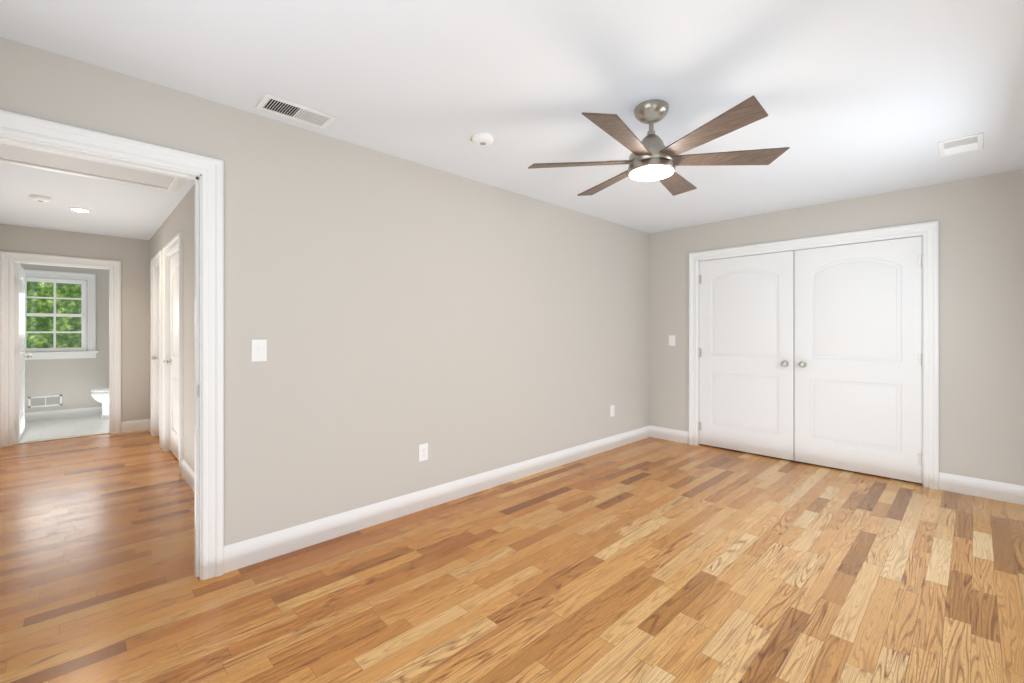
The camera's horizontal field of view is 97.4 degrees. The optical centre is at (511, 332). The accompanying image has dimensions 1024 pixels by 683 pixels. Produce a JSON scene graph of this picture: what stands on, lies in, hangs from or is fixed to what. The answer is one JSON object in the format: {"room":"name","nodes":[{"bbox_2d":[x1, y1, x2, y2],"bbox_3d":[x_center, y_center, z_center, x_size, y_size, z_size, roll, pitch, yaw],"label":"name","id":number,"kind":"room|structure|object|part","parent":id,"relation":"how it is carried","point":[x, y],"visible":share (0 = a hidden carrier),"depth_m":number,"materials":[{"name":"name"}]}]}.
{"room":"empty bedroom","nodes":[
{"label":"empty bedroom","id":0,"kind":"room"},
{"bbox_2d":[19,415,108,441],"bbox_3d":[-5.876,1.273,5.930,2.150,0.064,1.835,0,0,-44],"label":"floor","id":1,"kind":"structure","parent":0,"point":[46,429],"depth_m":5.88,"materials":[{"name":"white tile"}]},
{"bbox_2d":[90,387,108,418],"bbox_3d":[-5.727,0.848,6.635,0.714,0.795,0.450,0,0,-44],"label":"toilet","id":2,"kind":"object","parent":1,"relation":"on","point":[101,395],"visible":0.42,"depth_m":6.39,"materials":[{"name":"white ceramic"}]},
{"bbox_2d":[19,263,108,412],"bbox_3d":[-6.474,0.030,6.547,2.150,2.430,0.115,0,0,-44],"label":"wall","id":3,"kind":"structure","parent":0,"point":[73,382],"depth_m":6.58,"materials":[{"name":"grey paint"}]},
{"bbox_2d":[28,395,61,407],"bbox_3d":[-6.586,0.970,6.354,0.331,0.151,0.007,0,0,-44],"label":"air vent","id":4,"kind":"object","parent":3,"relation":"in","point":[45,401],"visible":1,"depth_m":6.35,"materials":[{"name":"white plastic"}]},
{"bbox_2d":[24,269,97,359],"bbox_3d":[-6.548,-0.247,6.444,0.914,1.251,0.160,0,0,-44],"label":"window","id":5,"kind":"structure","parent":3,"relation":"in","point":[89,351],"depth_m":6.53,"materials":[{"name":"white wood"}]},
{"bbox_3d":[-6.569,-0.248,6.466,0.638,1.022,0.080,0,0,-44],"label":"window bath sash","id":6,"kind":"part","parent":5,"relation":"part of","materials":[{"name":"white wood"}]},
{"bbox_2d":[25,406,101,421],"bbox_3d":[-6.429,1.177,6.501,1.920,0.135,0.015,0,0,-44],"label":"baseboard","id":7,"kind":"structure","parent":3,"relation":"attached to","point":[59,414],"depth_m":6.46,"materials":[{"name":"white wood"}]},
{"bbox_2d":[0,224,148,421],"bbox_3d":[-5.113,0.030,5.430,2.550,2.430,0.115,0,0,-44],"label":"wall","id":8,"kind":"structure","parent":0,"point":[131,255],"depth_m":5.63,"materials":[{"name":"grey paint"}]},
{"bbox_2d":[15,263,31,441],"bbox_3d":[-5.840,0.223,5.383,0.097,2.020,0.800,0,0,-44],"label":"door","id":9,"kind":"structure","parent":8,"relation":"in","point":[20,356],"depth_m":5.12,"materials":[{"name":"white wood"}]},
{"bbox_2d":[0,251,120,446],"bbox_3d":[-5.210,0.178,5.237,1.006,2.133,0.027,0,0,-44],"label":"door frame","id":10,"kind":"structure","parent":8,"relation":"attached to","point":[7,258],"depth_m":5.01,"materials":[{"name":"white wood"}]},
{"bbox_2d":[121,419,148,432],"bbox_3d":[-4.756,1.177,5.686,0.272,0.135,0.015,0,0,-44],"label":"baseboard","id":11,"kind":"structure","parent":8,"relation":"attached to","point":[133,425],"depth_m":5.67,"materials":[{"name":"white wood"}]},
{"bbox_2d":[149,184,194,471],"bbox_3d":[-3.033,0.030,4.187,0.115,2.430,4.565,0,0,-44],"label":"wall","id":12,"kind":"structure","parent":0,"point":[181,217],"depth_m":3.84,"materials":[{"name":"grey paint"}]},
{"bbox_2d":[152,267,158,434],"bbox_3d":[-4.070,0.223,5.198,0.097,2.020,0.644,0,0,-44],"label":"hall door","id":13,"kind":"structure","parent":12,"relation":"in","point":[154,357],"depth_m":5.37,"materials":[{"name":"white wood"}]},
{"bbox_2d":[151,250,161,447],"bbox_3d":[-4.092,0.178,5.177,0.027,2.133,0.846,0,0,-44],"label":"door frame","id":14,"kind":"structure","parent":12,"relation":"attached to","point":[156,259],"depth_m":4.88,"materials":[{"name":"white wood"}]},
{"bbox_2d":[154,263,158,435],"bbox_3d":[-4.041,0.218,5.226,0.117,2.053,0.686,0,0,-44],"label":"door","id":15,"kind":"structure","parent":12,"relation":"attached to","point":[156,266],"depth_m":5.43,"materials":[{"name":"white wood"}]},
{"bbox_2d":[164,251,178,459],"bbox_3d":[-3.277,0.223,4.379,0.097,2.020,0.904,0,0,-44],"label":"hall door","id":16,"kind":"structure","parent":12,"relation":"in","point":[174,354],"depth_m":4.53,"materials":[{"name":"white wood"}]},
{"bbox_2d":[148,419,194,491],"bbox_3d":[-3.087,1.177,4.149,0.015,0.135,4.545,0,0,-44],"label":"baseboard","id":17,"kind":"structure","parent":12,"relation":"attached to","point":[187,473],"depth_m":3.76,"materials":[{"name":"white wood"}]},
{"bbox_2d":[162,232,182,473],"bbox_3d":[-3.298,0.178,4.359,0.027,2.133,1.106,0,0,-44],"label":"door frame","id":18,"kind":"structure","parent":12,"relation":"attached to","point":[176,241],"depth_m":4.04,"materials":[{"name":"white wood"}]},
{"bbox_2d":[0,37,649,545],"bbox_3d":[-0.379,0.030,3.501,5.760,2.430,0.115,0,0,-44],"label":"wall","id":19,"kind":"structure","parent":0,"point":[396,311],"depth_m":2.93,"materials":[{"name":"grey paint"}]},
{"bbox_2d":[0,109,223,579],"bbox_3d":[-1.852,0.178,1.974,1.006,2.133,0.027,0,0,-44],"label":"door frame","id":20,"kind":"structure","parent":19,"relation":"attached to","point":[210,170],"depth_m":2.27,"materials":[{"name":"white wood"}]},
{"bbox_2d":[251,339,266,361],"bbox_3d":[-1.373,0.098,2.447,0.076,0.120,0.017,0,0,-44],"label":"light switch","id":21,"kind":"object","parent":19,"relation":"attached to","point":[258,350],"visible":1,"depth_m":2.44,"materials":[{"name":"white plastic"}]},
{"bbox_2d":[419,443,427,461],"bbox_3d":[-0.625,0.845,3.177,0.076,0.120,0.010,0,0,-44],"label":"electrical outlet","id":22,"kind":"object","parent":19,"relation":"attached to","point":[423,452],"visible":1,"depth_m":3.17,"materials":[{"name":"white plastic"}]},
{"bbox_2d":[224,425,649,572],"bbox_3d":[-0.334,1.177,3.454,5.530,0.135,0.015,0,0,-44],"label":"baseboard","id":23,"kind":"structure","parent":19,"relation":"attached to","point":[244,553],"depth_m":3.02,"materials":[{"name":"white wood"}]},
{"bbox_2d":[610,405,614,416],"bbox_3d":[1.078,0.840,4.828,0.076,0.120,0.010,0,0,-44],"label":"electrical outlet","id":24,"kind":"object","parent":19,"relation":"attached to","point":[612,410],"visible":1,"depth_m":4.82,"materials":[{"name":"white plastic"}]},
{"bbox_2d":[0,430,1023,682],"bbox_3d":[-0.647,1.269,4.265,6.480,0.072,8.015,0,0,-44],"label":"floor","id":25,"kind":"structure","parent":0,"point":[652,560],"depth_m":2.24,"materials":[{"name":"brown wood"}]},
{"bbox_2d":[0,0,1023,239],"bbox_3d":[-1.409,-1.245,4.742,6.910,0.120,9.760,0,0,-44],"label":"ceiling","id":26,"kind":"structure","parent":0,"point":[858,98],"depth_m":2.13,"materials":[{"name":"white paint"}]},
{"bbox_2d":[29,195,51,201],"bbox_3d":[-4.119,-1.165,3.932,0.136,0.040,0.136,0,0,-44],"label":"smoke detector","id":27,"kind":"object","parent":26,"relation":"attached to","point":[40,198],"visible":1,"depth_m":3.90,"materials":[{"name":"white plastic"}]},
{"bbox_2d":[68,207,91,212],"bbox_3d":[-4.169,-1.177,4.343,0.168,0.016,0.168,0,0,-44],"label":"recessed light","id":28,"kind":"object","parent":26,"relation":"in","point":[79,209],"visible":1,"depth_m":4.32,"materials":[{"name":"white plastic"}]},
{"bbox_2d":[0,143,184,192],"bbox_3d":[-2.644,-1.174,2.841,1.056,0.022,1.556,0,0,-44],"label":"attic hatch","id":29,"kind":"object","parent":26,"relation":"attached to","point":[21,156],"visible":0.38,"depth_m":3.23,"materials":[{"name":"white wood"}]},
{"bbox_2d":[256,94,336,128],"bbox_3d":[-1.155,-1.181,2.419,0.354,0.008,0.184,0,0,-44],"label":"ceiling vent","id":30,"kind":"object","parent":26,"relation":"in","point":[289,109],"visible":1,"depth_m":2.41,"materials":[{"name":"white plastic"}]},
{"bbox_2d":[470,133,493,145],"bbox_3d":[-0.176,-1.165,2.735,0.136,0.040,0.136,0,0,-44],"label":"smoke detector","id":31,"kind":"object","parent":26,"relation":"attached to","point":[482,139],"visible":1,"depth_m":2.70,"materials":[{"name":"white plastic"}]},
{"bbox_2d":[528,95,789,195],"bbox_3d":[0.733,-1.004,2.368,1.314,0.362,1.201,0,0,-44],"label":"ceiling fan","id":32,"kind":"object","parent":26,"relation":"hanging from","point":[652,157],"visible":1,"depth_m":2.28,"materials":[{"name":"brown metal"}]},
{"bbox_2d":[937,132,983,157],"bbox_3d":[2.838,-1.181,2.847,0.324,0.008,0.199,0,0,-44],"label":"ceiling vent","id":33,"kind":"object","parent":26,"relation":"in","point":[974,142],"visible":0.98,"depth_m":2.83,"materials":[{"name":"white plastic"}]},
{"bbox_2d":[650,169,1023,485],"bbox_3d":[2.806,0.030,4.271,0.115,2.430,3.215,0,0,-44],"label":"wall","id":34,"kind":"structure","parent":0,"point":[981,326],"depth_m":3.51,"materials":[{"name":"grey paint"}]},
{"bbox_2d":[669,335,674,345],"bbox_3d":[1.837,0.092,5.176,0.017,0.120,0.076,0,0,-44],"label":"light switch","id":35,"kind":"object","parent":34,"relation":"attached to","point":[671,340],"visible":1,"depth_m":5.17,"materials":[{"name":"white plastic"}]},
{"bbox_2d":[698,251,793,460],"bbox_3d":[2.375,0.223,4.644,0.097,2.020,0.918,0,0,-44],"label":"closet door","id":36,"kind":"structure","parent":34,"relation":"in","point":[746,353],"depth_m":4.62,"materials":[{"name":"white wood"}]},
{"bbox_2d":[689,220,938,489],"bbox_3d":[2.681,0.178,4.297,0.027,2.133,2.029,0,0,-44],"label":"trim","id":37,"kind":"structure","parent":34,"relation":"attached to","point":[929,231],"depth_m":3.64,"materials":[{"name":"white wood"}]},
{"bbox_2d":[650,425,1023,504],"bbox_3d":[2.719,1.177,4.267,0.015,0.135,3.100,0,0,-44],"label":"baseboard","id":38,"kind":"structure","parent":34,"relation":"attached to","point":[996,490],"depth_m":3.45,"materials":[{"name":"white wood"}]},
{"bbox_2d":[794,236,922,483],"bbox_3d":[3.019,0.223,3.981,0.097,2.020,0.918,0,0,-44],"label":"closet door","id":39,"kind":"structure","parent":34,"relation":"in","point":[858,357],"depth_m":3.95,"materials":[{"name":"white wood"}]},
{"label":"outside","id":40,"kind":"structure","parent":0,"visible":0},
{"bbox_2d":[26,281,80,347],"bbox_3d":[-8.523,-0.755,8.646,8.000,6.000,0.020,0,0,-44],"label":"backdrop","id":41,"kind":"structure","parent":40,"point":[37,324],"depth_m":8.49,"materials":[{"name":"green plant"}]}
]}

